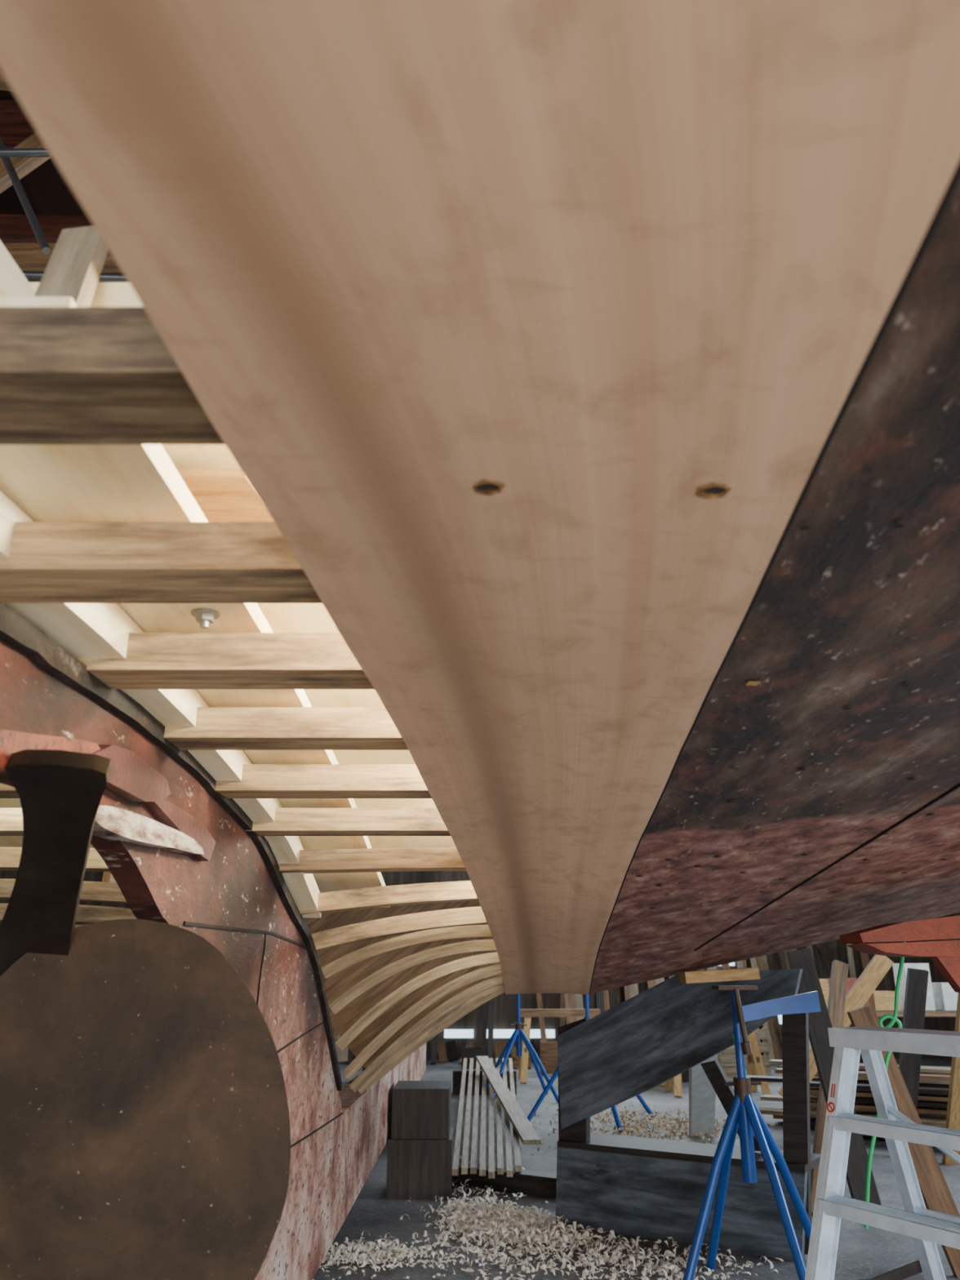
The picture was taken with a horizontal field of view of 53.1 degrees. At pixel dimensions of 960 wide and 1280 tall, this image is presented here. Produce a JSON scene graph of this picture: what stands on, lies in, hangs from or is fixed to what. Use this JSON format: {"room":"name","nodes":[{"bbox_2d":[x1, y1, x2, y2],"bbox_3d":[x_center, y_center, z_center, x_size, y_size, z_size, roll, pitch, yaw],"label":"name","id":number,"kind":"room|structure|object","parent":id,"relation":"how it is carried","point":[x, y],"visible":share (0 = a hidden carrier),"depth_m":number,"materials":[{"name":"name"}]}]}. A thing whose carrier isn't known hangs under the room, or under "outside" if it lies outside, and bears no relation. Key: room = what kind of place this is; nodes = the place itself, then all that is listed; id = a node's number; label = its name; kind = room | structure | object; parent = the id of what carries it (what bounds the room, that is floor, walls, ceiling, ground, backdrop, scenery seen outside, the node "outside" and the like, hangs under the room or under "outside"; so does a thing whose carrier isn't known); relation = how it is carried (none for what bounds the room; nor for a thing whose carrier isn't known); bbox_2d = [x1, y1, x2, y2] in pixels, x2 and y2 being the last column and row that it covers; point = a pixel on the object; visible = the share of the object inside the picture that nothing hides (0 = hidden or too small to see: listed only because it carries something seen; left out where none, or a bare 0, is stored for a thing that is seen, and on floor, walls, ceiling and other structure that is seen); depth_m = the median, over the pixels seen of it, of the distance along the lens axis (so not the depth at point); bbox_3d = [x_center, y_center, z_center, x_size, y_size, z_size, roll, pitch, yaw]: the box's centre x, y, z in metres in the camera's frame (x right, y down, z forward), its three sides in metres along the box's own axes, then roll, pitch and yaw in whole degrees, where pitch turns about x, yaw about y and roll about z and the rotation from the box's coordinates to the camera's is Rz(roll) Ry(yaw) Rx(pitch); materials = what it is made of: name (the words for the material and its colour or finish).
{"room":"shipyard hall","nodes":[
{"label":"shipyard hall","id":0,"kind":"room"},
{"bbox_2d":[0,68,13,91],"bbox_3d":[-1.983,-2.337,3.971,0.235,0.134,0.060,0,-19,0],"label":"brace","id":1,"kind":"object","parent":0,"point":[4,84],"visible":0.14,"depth_m":3.95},
{"bbox_2d":[0,870,17,924],"bbox_3d":[-7.100,0.004,4.332,0.200,5.400,24.200,0,-19,0],"label":"wall","id":2,"kind":"structure","parent":0,"point":[3,873],"depth_m":14.22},
{"bbox_2d":[0,137,50,254],"bbox_3d":[-1.652,-1.637,3.414,0.496,0.812,0.028,-9,-21,24],"label":"conduit","id":3,"kind":"object","parent":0,"point":[19,188],"visible":1,"depth_m":3.31,"materials":[{"name":"metal"}]},
{"bbox_2d":[0,148,52,157],"bbox_3d":[-1.705,-1.683,3.325,0.447,0.034,0.028,0,-19,0],"label":"conduit","id":4,"kind":"object","parent":3,"relation":"attached to","point":[4,153],"visible":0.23,"depth_m":3.31,"materials":[{"name":"metal"}]},
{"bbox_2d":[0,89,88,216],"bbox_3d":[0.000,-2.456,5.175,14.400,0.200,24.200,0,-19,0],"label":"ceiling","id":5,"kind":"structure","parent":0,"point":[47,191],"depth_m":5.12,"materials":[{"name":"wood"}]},
{"bbox_2d":[0,99,53,158],"bbox_3d":[0.000,-2.405,4.523,13.800,0.280,0.070,0,-19,0],"label":"rafter","id":6,"kind":"object","parent":5,"relation":"attached to","point":[15,126],"visible":0.02,"depth_m":4.49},
{"bbox_2d":[0,131,51,193],"bbox_3d":[-2.099,-2.131,4.323,0.372,0.383,0.060,0,-19,0],"label":"brace","id":7,"kind":"object","parent":6,"relation":"attached to","point":[23,166],"visible":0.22,"depth_m":4.32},
{"bbox_2d":[0,213,93,243],"bbox_3d":[-2.390,-2.115,4.952,1.177,0.181,0.060,0,-19,0],"label":"rafter","id":8,"kind":"object","parent":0,"point":[14,228],"visible":0.44,"depth_m":4.92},
{"bbox_2d":[2,242,122,272],"bbox_3d":[-1.692,-1.556,3.915,1.053,0.106,0.060,0,-19,0],"label":"brace","id":9,"kind":"object","parent":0,"point":[27,256],"visible":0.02,"depth_m":3.89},
{"bbox_2d":[21,271,128,282],"bbox_3d":[-1.279,-1.101,2.914,0.592,0.047,0.028,0,-19,0],"label":"conduit","id":10,"kind":"object","parent":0,"point":[29,275],"visible":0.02,"depth_m":2.90,"materials":[{"name":"metal"}]},
{"bbox_2d":[75,871,937,1058],"bbox_3d":[0.000,3.890,15.685,14.000,5.400,0.200,0,-19,0],"label":"wall","id":11,"kind":"structure","parent":0,"point":[504,1005],"depth_m":15.04,"materials":[{"name":"wood"}]},
{"bbox_2d":[444,1029,473,1038],"bbox_3d":[-0.325,6.059,14.795,0.450,0.120,0.060,0,-19,0],"label":"window","id":12,"kind":"structure","parent":11,"relation":"in","point":[448,1033],"depth_m":14.77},
{"bbox_2d":[486,1029,515,1038],"bbox_3d":[0.300,6.059,14.795,0.500,0.120,0.060,0,-19,0],"label":"window","id":13,"kind":"structure","parent":11,"relation":"in","point":[497,1033],"depth_m":14.77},
{"bbox_2d":[529,1029,555,1038],"bbox_3d":[0.925,6.059,14.795,0.450,0.120,0.060,0,-19,0],"label":"window","id":14,"kind":"structure","parent":11,"relation":"in","point":[534,1033],"depth_m":14.77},
{"bbox_2d":[312,1058,959,1279],"bbox_3d":[0.000,2.735,3.820,14.000,0.100,25.000,0,-19,0],"label":"floor","id":15,"kind":"structure","parent":0,"point":[863,1253],"depth_m":5.21,"materials":[{"name":"concrete"}]},
{"bbox_2d":[386,1127,453,1199],"bbox_3d":[-0.365,3.265,6.017,0.390,0.320,0.500,0,-19,0],"label":"block","id":16,"kind":"object","parent":15,"relation":"on","point":[418,1169],"visible":0.79,"depth_m":5.78,"materials":[{"name":"wood"}]},
{"bbox_2d":[391,1080,451,1138],"bbox_3d":[-0.365,2.980,6.114,0.350,0.278,0.460,0,-19,0],"label":"block","id":17,"kind":"object","parent":16,"relation":"on","point":[421,1109],"visible":1,"depth_m":5.91,"materials":[{"name":"wood"}]},
{"bbox_2d":[425,871,432,1060],"bbox_3d":[-0.810,4.868,14.849,0.112,2.972,0.289,1,-19,-4],"label":"board","id":18,"kind":"object","parent":15,"relation":"on","point":[428,873],"visible":0.14,"depth_m":15.28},
{"bbox_2d":[431,1033,439,1064],"bbox_3d":[-0.640,5.687,14.304,0.082,1.087,0.782,-1,-19,4],"label":"board","id":19,"kind":"object","parent":15,"relation":"on","point":[435,1039],"visible":0.36,"depth_m":13.93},
{"bbox_2d":[437,1040,447,1063],"bbox_3d":[-0.566,6.118,14.289,0.114,0.297,0.532,3,-19,-8],"label":"board","id":20,"kind":"object","parent":15,"relation":"on","point":[441,1046],"visible":0.86,"depth_m":14.24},
{"bbox_2d":[445,1040,457,1062],"bbox_3d":[-0.420,6.159,14.407,0.152,0.292,0.304,4,-19,-11],"label":"board","id":21,"kind":"object","parent":15,"relation":"on","point":[451,1050],"visible":1,"depth_m":14.39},
{"bbox_2d":[461,1046,484,1070],"bbox_3d":[-0.100,5.746,13.201,0.300,0.280,0.332,0,-19,0],"label":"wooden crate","id":22,"kind":"object","parent":15,"relation":"on","point":[466,1052],"visible":0.56,"depth_m":13.07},
{"bbox_2d":[475,1001,487,1055],"bbox_3d":[0.029,5.821,14.523,0.153,0.968,0.304,-3,-19,8],"label":"board","id":23,"kind":"object","parent":15,"relation":"on","point":[482,1021],"visible":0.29,"depth_m":14.50,"materials":[{"name":"brown wood"}]},
{"bbox_2d":[452,1070,516,1094],"bbox_3d":[0.050,4.874,10.592,0.700,0.240,0.140,0,-19,0],"label":"timber","id":24,"kind":"object","parent":15,"relation":"on","point":[457,1074],"visible":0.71,"depth_m":10.53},
{"bbox_2d":[452,1057,466,1175],"bbox_3d":[-0.160,4.069,8.534,0.038,0.205,5.618,0,-19,0],"label":"batten","id":25,"kind":"object","parent":24,"relation":"on","point":[455,1165],"visible":1,"depth_m":7.19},
{"bbox_2d":[461,1057,473,1174],"bbox_3d":[-0.095,4.061,8.527,0.038,0.195,5.636,0,-19,0],"label":"batten","id":26,"kind":"object","parent":24,"relation":"on","point":[467,1125],"visible":1,"depth_m":7.17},
{"bbox_2d":[470,1060,479,1173],"bbox_3d":[-0.030,4.077,8.559,0.038,0.205,5.565,0,-19,0],"label":"batten","id":27,"kind":"object","parent":24,"relation":"on","point":[475,1122],"visible":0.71,"depth_m":7.19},
{"bbox_2d":[479,1071,486,1175],"bbox_3d":[0.035,4.054,8.506,0.038,0.195,5.680,0,-19,0],"label":"batten","id":28,"kind":"object","parent":24,"relation":"on","point":[482,1139],"visible":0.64,"depth_m":6.93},
{"bbox_2d":[496,1057,503,1174],"bbox_3d":[0.165,4.060,8.525,0.038,0.195,5.641,0,-19,1],"label":"batten","id":29,"kind":"object","parent":24,"relation":"on","point":[500,1139],"visible":0.71,"depth_m":6.68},
{"bbox_2d":[502,1057,512,1177],"bbox_3d":[0.230,4.062,8.514,0.038,0.205,5.661,0,-19,1],"label":"batten","id":30,"kind":"object","parent":24,"relation":"on","point":[507,1124],"visible":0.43,"depth_m":6.61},
{"bbox_2d":[487,998,493,1058],"bbox_3d":[0.168,5.454,14.384,0.082,1.574,0.783,-1,-19,3],"label":"board","id":31,"kind":"object","parent":15,"relation":"on","point":[491,1003],"visible":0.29,"depth_m":14.12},
{"bbox_2d":[488,1057,494,1178],"bbox_3d":[0.100,4.055,8.495,0.038,0.205,5.701,0,-19,1],"label":"batten","id":32,"kind":"object","parent":15,"relation":"on","point":[491,1144],"visible":0.93,"depth_m":6.81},
{"bbox_2d":[493,1040,502,1062],"bbox_3d":[0.269,6.118,14.289,0.112,0.277,0.518,1,-19,-2],"label":"board","id":33,"kind":"object","parent":15,"relation":"on","point":[497,1045],"visible":0.79,"depth_m":14.33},
{"bbox_2d":[453,1163,556,1199],"bbox_3d":[0.245,3.356,5.959,0.875,0.110,0.140,-11,-22,29],"label":"timber","id":34,"kind":"object","parent":15,"relation":"on","point":[527,1182],"visible":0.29,"depth_m":5.91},
{"bbox_2d":[508,1057,521,1171],"bbox_3d":[0.295,4.074,8.565,0.038,0.195,5.557,0,-19,1],"label":"batten","id":35,"kind":"object","parent":34,"relation":"on","point":[516,1138],"visible":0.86,"depth_m":6.69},
{"bbox_2d":[475,1055,541,1144],"bbox_3d":[0.185,3.884,8.289,0.120,0.250,3.816,2,-19,-5],"label":"batten","id":36,"kind":"object","parent":35,"relation":"on","point":[527,1135],"visible":1,"depth_m":7.61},
{"bbox_2d":[480,993,558,1102],"bbox_3d":[0.420,4.339,10.353,0.743,1.099,0.743,2,-19,-6],"label":"jack stand","id":37,"kind":"object","parent":15,"relation":"on","point":[518,1033],"visible":0.78,"depth_m":10.34,"materials":[{"name":"blue metal"}]},
{"bbox_2d":[511,1048,530,1069],"bbox_3d":[0.575,5.825,13.385,0.250,0.250,0.332,0,-19,0],"label":"wooden crate","id":38,"kind":"object","parent":15,"relation":"on","point":[516,1060],"visible":0.54,"depth_m":13.24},
{"bbox_2d":[535,993,547,1052],"bbox_3d":[0.921,5.694,14.302,0.083,1.074,0.784,2,-19,-5],"label":"board","id":39,"kind":"object","parent":15,"relation":"on","point":[539,998],"visible":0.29,"depth_m":14.30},
{"bbox_2d":[312,1155,783,1279],"bbox_3d":[0.458,3.132,5.267,2.651,0.183,3.140,-5,-20,15],"label":"wood shavings","id":40,"kind":"object","parent":15,"relation":"on","point":[513,1224],"visible":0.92,"depth_m":4.69},
{"bbox_2d":[539,1040,558,1075],"bbox_3d":[1.000,5.495,12.652,0.400,0.400,0.332,0,-19,0],"label":"wooden crate","id":41,"kind":"object","parent":15,"relation":"on","point":[549,1060],"visible":0.45,"depth_m":12.53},
{"bbox_2d":[518,1008,599,1083],"bbox_3d":[1.000,5.019,11.917,1.042,0.826,0.599,0,-19,0],"label":"sawhorse","id":42,"kind":"object","parent":15,"relation":"on","point":[527,1014],"visible":0.53,"depth_m":11.99,"materials":[{"name":"brown wood"}]},
{"bbox_2d":[560,993,565,1026],"bbox_3d":[1.258,5.574,14.607,0.085,1.485,0.308,-5,-20,14],"label":"board","id":43,"kind":"object","parent":15,"relation":"on","point":[562,1020],"visible":0.21,"depth_m":14.59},
{"bbox_2d":[564,993,576,1024],"bbox_3d":[1.317,4.955,14.555,0.152,2.627,0.800,2,-19,-6],"label":"board","id":44,"kind":"object","parent":15,"relation":"on","point":[569,998],"visible":0.02,"depth_m":14.23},
{"bbox_2d":[574,993,584,1021],"bbox_3d":[1.471,5.395,14.536,0.152,1.780,0.545,2,-19,-5],"label":"board","id":45,"kind":"object","parent":15,"relation":"on","point":[578,997],"visible":0.21,"depth_m":14.47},
{"bbox_2d":[527,994,653,1132],"bbox_3d":[1.000,3.750,8.863,0.913,1.250,0.913,-10,-21,26],"label":"jack stand","id":46,"kind":"object","parent":15,"relation":"on","point":[555,1074],"visible":0.12,"depth_m":8.63,"materials":[{"name":"blue metal"}]},
{"bbox_2d":[595,991,604,1013],"bbox_3d":[1.792,5.005,14.538,0.112,2.520,0.788,-1,-19,4],"label":"board","id":47,"kind":"object","parent":15,"relation":"on","point":[599,995],"visible":0.02,"depth_m":14.27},
{"bbox_2d":[603,989,609,1011],"bbox_3d":[1.914,5.499,14.501,0.082,1.559,0.534,-1,-19,3],"label":"board","id":48,"kind":"object","parent":15,"relation":"on","point":[606,993],"visible":0.29,"depth_m":14.52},
{"bbox_2d":[609,987,620,1008],"bbox_3d":[2.061,5.028,14.794,0.153,2.636,0.315,-4,-19,11],"label":"board","id":49,"kind":"object","parent":15,"relation":"on","point":[615,997],"visible":0.02,"depth_m":14.60,"materials":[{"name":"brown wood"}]},
{"bbox_2d":[520,1102,775,1164],"bbox_3d":[1.409,4.163,8.221,2.310,0.126,3.417,0,-19,0],"label":"wood shavings","id":50,"kind":"object","parent":15,"relation":"on","point":[622,1115],"visible":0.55,"depth_m":8.27},
{"bbox_2d":[555,968,820,1260],"bbox_3d":[1.161,2.482,5.245,1.449,1.300,0.550,-12,-22,31],"label":"cradle","id":51,"kind":"object","parent":15,"relation":"on","point":[654,1188],"visible":0.74,"depth_m":5.05,"materials":[{"name":"black paint"}]},
{"bbox_2d":[557,1133,820,1173],"bbox_3d":[1.087,2.708,5.092,1.349,0.040,0.350,-12,-22,31],"label":"wooden plank","id":52,"kind":"object","parent":51,"relation":"attached to","point":[639,1149],"depth_m":5.06,"materials":[{"name":"wood"}]},
{"bbox_2d":[688,1053,718,1137],"bbox_3d":[1.704,3.514,7.369,0.205,0.829,1.493,-3,-19,9],"label":"post","id":53,"kind":"object","parent":15,"relation":"on","point":[702,1095],"visible":0.64,"depth_m":7.36,"materials":[{"name":"paint"}]},
{"bbox_2d":[664,1031,771,1097],"bbox_3d":[2.600,4.598,10.687,1.042,0.826,0.599,0,-19,0],"label":"sawhorse","id":54,"kind":"object","parent":15,"relation":"on","point":[754,1060],"visible":0.35,"depth_m":10.54,"materials":[{"name":"brown wood"}]},
{"bbox_2d":[717,1027,771,1078],"bbox_3d":[3.300,5.222,12.164,0.600,0.600,0.432,0,-19,0],"label":"wooden crate","id":55,"kind":"object","parent":15,"relation":"on","point":[728,1061],"visible":0.32,"depth_m":11.97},
{"bbox_2d":[682,985,811,1279],"bbox_3d":[1.182,2.187,4.272,0.561,1.226,0.561,-9,-21,24],"label":"jack stand","id":56,"kind":"object","parent":15,"relation":"on","point":[744,1113],"visible":0.95,"depth_m":4.24,"materials":[{"name":"blue metal"}]},
{"bbox_2d":[678,967,759,983],"bbox_3d":[1.112,1.565,4.485,0.343,0.070,0.160,0,-19,0],"label":"pad","id":57,"kind":"object","parent":56,"relation":"on","point":[748,973],"visible":1,"depth_m":4.41,"materials":[{"name":"brown wood"}]},
{"bbox_2d":[733,988,821,1054],"bbox_3d":[1.334,1.703,4.294,0.391,0.272,0.072,0,-19,0],"label":"clamp","id":58,"kind":"object","parent":56,"relation":"attached to","point":[806,1002],"visible":1,"depth_m":4.32,"materials":[{"name":"blue metal"}]},
{"bbox_2d":[749,957,774,1060],"bbox_3d":[4.191,5.288,14.441,0.088,1.921,0.778,0,-19,0],"label":"board","id":59,"kind":"object","parent":15,"relation":"on","point":[753,961],"visible":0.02,"depth_m":14.02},
{"bbox_2d":[755,957,780,1059],"bbox_3d":[4.280,5.473,14.509,0.114,1.619,0.559,4,-19,-11],"label":"board","id":60,"kind":"object","parent":15,"relation":"on","point":[776,1054],"visible":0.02,"depth_m":14.19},
{"bbox_2d":[756,955,782,1059],"bbox_3d":[4.414,5.535,14.620,0.150,1.574,0.354,8,-20,-21],"label":"board","id":61,"kind":"object","parent":15,"relation":"on","point":[762,962],"visible":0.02,"depth_m":14.47,"materials":[{"name":"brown wood"}]},
{"bbox_2d":[809,1118,815,1125],"bbox_3d":[4.241,3.888,7.485,3.394,0.036,0.160,-11,-22,30],"label":"board","id":62,"kind":"object","parent":15,"relation":"on","point":[812,1122],"visible":0.02,"depth_m":8.23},
{"bbox_3d":[4.371,3.783,7.362,2.532,0.041,1.929,0,-19,0],"label":"board","id":63,"kind":"object","parent":62,"relation":"on","visible":0},
{"bbox_2d":[809,1107,946,1119],"bbox_3d":[4.372,3.763,7.461,3.600,0.043,0.160,-11,-22,28],"label":"board","id":64,"kind":"object","parent":63,"relation":"on","point":[811,1108],"visible":0.02,"depth_m":7.81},
{"bbox_2d":[760,1094,782,1102],"bbox_3d":[4.021,3.857,7.866,3.423,0.033,0.160,-11,-22,30],"label":"board","id":65,"kind":"object","parent":64,"relation":"on","point":[766,1097],"visible":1,"depth_m":8.62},
{"bbox_2d":[809,1106,946,1117],"bbox_3d":[4.190,3.686,7.393,3.304,0.044,0.160,-12,-22,31],"label":"board","id":66,"kind":"object","parent":64,"relation":"on","point":[859,1110],"visible":0.02,"depth_m":7.70,"materials":[{"name":"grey wood"}]},
{"bbox_2d":[809,1100,946,1115],"bbox_3d":[4.385,3.538,7.105,3.852,0.038,0.160,-10,-21,26],"label":"board","id":67,"kind":"object","parent":66,"relation":"on","point":[931,1110],"visible":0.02,"depth_m":7.59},
{"bbox_2d":[854,1096,947,1107],"bbox_3d":[4.103,3.492,7.141,3.108,0.048,0.160,-13,-23,33],"label":"board","id":68,"kind":"object","parent":67,"relation":"on","point":[858,1099],"visible":0.2,"depth_m":7.50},
{"bbox_2d":[809,1087,948,1102],"bbox_3d":[4.145,3.471,7.195,3.662,0.036,0.160,-10,-21,28],"label":"board","id":69,"kind":"object","parent":68,"relation":"on","point":[928,1097],"visible":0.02,"depth_m":7.56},
{"bbox_2d":[809,1080,948,1094],"bbox_3d":[4.306,3.392,7.128,3.680,0.030,0.160,-10,-21,28],"label":"board","id":70,"kind":"object","parent":69,"relation":"on","point":[812,1084],"visible":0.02,"depth_m":7.53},
{"bbox_2d":[811,944,822,978],"bbox_3d":[5.138,4.919,14.699,0.083,2.781,0.530,0,-19,0],"label":"board","id":71,"kind":"object","parent":15,"relation":"on","point":[814,946],"visible":0.21,"depth_m":14.69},
{"bbox_2d":[810,960,848,1214],"bbox_3d":[2.110,2.657,5.810,0.098,1.382,0.765,-17,-26,41],"label":"prop timber","id":72,"kind":"object","parent":15,"relation":"on","point":[839,970],"visible":0.36,"depth_m":6.02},
{"bbox_2d":[786,947,881,1204],"bbox_3d":[2.080,2.564,5.684,0.396,1.416,0.133,-18,-26,42],"label":"wooden plank","id":73,"kind":"object","parent":15,"relation":"on","point":[820,1022],"visible":0.5,"depth_m":5.71,"materials":[{"name":"wood"}]},
{"bbox_2d":[777,954,893,1096],"bbox_3d":[2.482,2.688,6.690,0.898,0.998,0.040,0,-19,0],"label":"prop timber","id":74,"kind":"object","parent":15,"relation":"on","point":[877,967],"visible":0.36,"depth_m":6.75,"materials":[{"name":"brown wood"}]},
{"bbox_2d":[817,947,861,1062],"bbox_3d":[5.367,5.442,14.388,0.113,1.603,0.794,2,-19,-6],"label":"board","id":75,"kind":"object","parent":15,"relation":"on","point":[822,952],"visible":0.36,"depth_m":14.83,"materials":[{"name":"brown wood"}]},
{"bbox_2d":[837,946,862,1062],"bbox_3d":[5.586,5.469,14.511,0.084,1.625,0.548,-3,-19,9],"label":"board","id":76,"kind":"object","parent":15,"relation":"on","point":[841,950],"visible":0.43,"depth_m":14.91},
{"bbox_2d":[845,943,856,977],"bbox_3d":[5.721,5.098,14.770,0.085,2.487,0.316,-6,-20,17],"label":"board","id":77,"kind":"object","parent":15,"relation":"on","point":[850,952],"visible":0.29,"depth_m":14.82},
{"bbox_2d":[857,943,880,1019],"bbox_3d":[5.863,5.053,14.521,0.113,2.419,0.798,-2,-19,7],"label":"board","id":78,"kind":"object","parent":15,"relation":"on","point":[864,957],"visible":0.02,"depth_m":14.64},
{"bbox_2d":[804,1026,959,1279],"bbox_3d":[1.170,1.600,2.403,0.842,1.152,0.532,11,-22,-28],"label":"stepladder","id":79,"kind":"object","parent":15,"relation":"on","point":[927,1228],"visible":1,"depth_m":2.60,"materials":[{"name":"metal"}]},
{"bbox_2d":[808,1009,956,1095],"bbox_3d":[4.700,4.254,9.800,3.000,0.900,0.700,0,-19,0],"label":"workbench","id":80,"kind":"object","parent":15,"relation":"on","point":[937,1013],"visible":0.05,"depth_m":9.61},
{"bbox_2d":[818,978,829,1008],"bbox_3d":[3.425,3.650,9.902,0.250,0.299,0.300,0,-19,0],"label":"storage box","id":81,"kind":"object","parent":80,"relation":"on","point":[824,982],"visible":0.14,"depth_m":9.78,"materials":[{"name":"brown wood"}]},
{"bbox_2d":[827,977,865,1006],"bbox_3d":[3.775,3.646,9.903,0.250,0.306,0.300,0,-19,0],"label":"storage box","id":82,"kind":"object","parent":80,"relation":"on","point":[851,981],"visible":0.14,"depth_m":9.80,"materials":[{"name":"orange paint"}]},
{"bbox_2d":[865,991,900,1010],"bbox_3d":[4.125,3.706,9.883,0.250,0.181,0.300,0,-19,0],"label":"storage box","id":83,"kind":"object","parent":80,"relation":"on","point":[880,1000],"visible":0.79,"depth_m":9.75,"materials":[{"name":"brown wood"}]},
{"bbox_2d":[892,963,935,1010],"bbox_3d":[4.475,3.577,9.927,0.250,0.452,0.300,0,-19,0],"label":"storage box","id":84,"kind":"object","parent":80,"relation":"on","point":[930,1005],"visible":0.43,"depth_m":9.85,"materials":[{"name":"white paint"}]},
{"bbox_2d":[931,982,958,1010],"bbox_3d":[4.825,3.667,9.896,0.250,0.262,0.300,0,-19,0],"label":"storage box","id":85,"kind":"object","parent":80,"relation":"on","point":[945,998],"visible":0.73,"depth_m":9.77,"materials":[{"name":"white paint"}]},
{"bbox_2d":[839,915,959,992],"bbox_3d":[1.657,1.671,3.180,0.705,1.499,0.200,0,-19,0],"label":"boat hull","id":86,"kind":"object","parent":15,"relation":"on","point":[944,954],"visible":1,"depth_m":3.30,"materials":[{"name":"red paint"}]},
{"bbox_2d":[847,1004,959,1278],"bbox_3d":[2.017,2.317,4.483,0.458,1.155,0.046,-1,-19,3],"label":"plank","id":87,"kind":"object","parent":15,"relation":"on","point":[936,1194],"visible":0.56,"depth_m":4.43,"materials":[{"name":"wood"}]},
{"bbox_2d":[898,968,928,1110],"bbox_3d":[3.157,3.106,7.059,0.144,1.323,0.486,7,-20,-21],"label":"plank","id":88,"kind":"object","parent":15,"relation":"on","point":[917,980],"visible":0.64,"depth_m":7.06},
{"bbox_2d":[942,992,959,1164],"bbox_3d":[3.227,2.904,6.470,0.106,1.337,1.185,-3,-19,9],"label":"plank","id":89,"kind":"object","parent":15,"relation":"on","point":[953,1116],"visible":0.71,"depth_m":6.54,"materials":[{"name":"brown wood"}]},
{"bbox_3d":[4.433,3.713,6.979,2.805,0.036,1.933,0,-19,0],"label":"board","id":90,"kind":"object","parent":15,"relation":"on","visible":0},
{"bbox_3d":[4.312,3.705,7.134,2.830,0.041,1.934,0,-19,0],"label":"board","id":91,"kind":"object","parent":90,"relation":"on","visible":0},
{"bbox_2d":[856,1112,929,1119],"bbox_3d":[4.346,3.650,7.104,3.061,0.033,0.160,-13,-23,34],"label":"board","id":92,"kind":"object","parent":91,"relation":"on","point":[858,1113],"visible":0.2,"depth_m":7.97,"materials":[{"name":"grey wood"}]},
{"bbox_2d":[758,1106,946,1127],"bbox_3d":[3.776,3.591,7.090,3.579,0.032,0.160,-11,-22,28],"label":"board","id":93,"kind":"object","parent":92,"relation":"on","point":[935,1122],"visible":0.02,"depth_m":7.61,"materials":[{"name":"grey wood"}]},
{"bbox_3d":[-0.675,2.158,2.749,0.350,0.298,0.400,0,-19,0],"label":"block","id":94,"kind":"object","parent":15,"relation":"on","visible":0},
{"bbox_2d":[0,0,959,1279],"bbox_3d":[0.496,2.005,5.222,5.378,1.832,10.820,0,-19,0],"label":"boat hull","id":95,"kind":"object","parent":94,"relation":"on","point":[513,446],"visible":1,"depth_m":0.99,"materials":[{"name":"brown wood"}]},
{"bbox_2d":[864,942,906,1228],"bbox_3d":[1.667,1.760,3.942,0.331,1.143,0.016,0,-19,0],"label":"hose","id":96,"kind":"object","parent":95,"relation":"hanging from","point":[894,1018],"visible":0.58,"depth_m":3.99,"materials":[{"name":"green rubber"}]},
{"bbox_2d":[920,912,959,1062],"bbox_3d":[7.100,0.004,4.332,0.200,5.400,24.200,0,-19,0],"label":"wall","id":97,"kind":"structure","parent":0,"point":[945,1024],"depth_m":14.63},
{"bbox_3d":[4.232,3.697,7.725,2.966,0.040,1.936,0,-19,0],"label":"board","id":98,"kind":"object","parent":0,"visible":0},
{"bbox_2d":[866,1089,948,1095],"bbox_3d":[4.154,3.585,7.556,3.045,0.042,0.160,-13,-23,34],"label":"board","id":99,"kind":"object","parent":98,"relation":"on","point":[867,1090],"visible":0.02,"depth_m":7.79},
{"bbox_2d":[736,1075,949,1088],"bbox_3d":[4.076,3.537,7.580,4.053,0.047,0.160,-9,-21,25],"label":"board","id":100,"kind":"object","parent":99,"relation":"on","point":[762,1078],"visible":0.2,"depth_m":8.20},
{"bbox_2d":[857,1076,949,1084],"bbox_3d":[4.382,3.381,7.271,3.338,0.043,0.160,-12,-22,31],"label":"board","id":101,"kind":"object","parent":100,"relation":"on","point":[859,1077],"visible":0.02,"depth_m":7.66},
{"bbox_2d":[774,1067,950,1080],"bbox_3d":[4.197,3.297,7.168,3.883,0.035,0.160,-10,-21,26],"label":"board","id":102,"kind":"object","parent":101,"relation":"on","point":[780,1070],"visible":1,"depth_m":7.48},
{"bbox_3d":[4.277,3.452,7.469,3.285,0.037,1.939,0,-19,0],"label":"board","id":103,"kind":"object","parent":100,"relation":"on","visible":0},
{"bbox_2d":[858,1064,951,1074],"bbox_3d":[4.383,3.442,7.597,3.115,0.038,0.160,-13,-23,33],"label":"board","id":104,"kind":"object","parent":103,"relation":"on","point":[923,1069],"visible":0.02,"depth_m":7.96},
{"bbox_3d":[4.516,3.682,7.816,2.974,0.034,1.936,0,-19,0],"label":"board","id":105,"kind":"object","parent":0,"visible":0},
{"bbox_3d":[4.241,3.661,7.906,2.424,0.035,1.927,0,-19,0],"label":"board","id":106,"kind":"object","parent":105,"relation":"on","visible":0},
{"bbox_2d":[777,1065,950,1075],"bbox_3d":[4.208,3.595,7.898,3.460,0.043,0.160,-11,-22,29],"label":"board","id":107,"kind":"object","parent":106,"relation":"on","point":[781,1066],"visible":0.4,"depth_m":8.12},
{"bbox_2d":[768,1059,951,1068],"bbox_3d":[4.189,3.553,7.914,3.562,0.034,0.160,-11,-22,29],"label":"board","id":108,"kind":"object","parent":107,"relation":"on","point":[771,1061],"visible":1,"depth_m":8.65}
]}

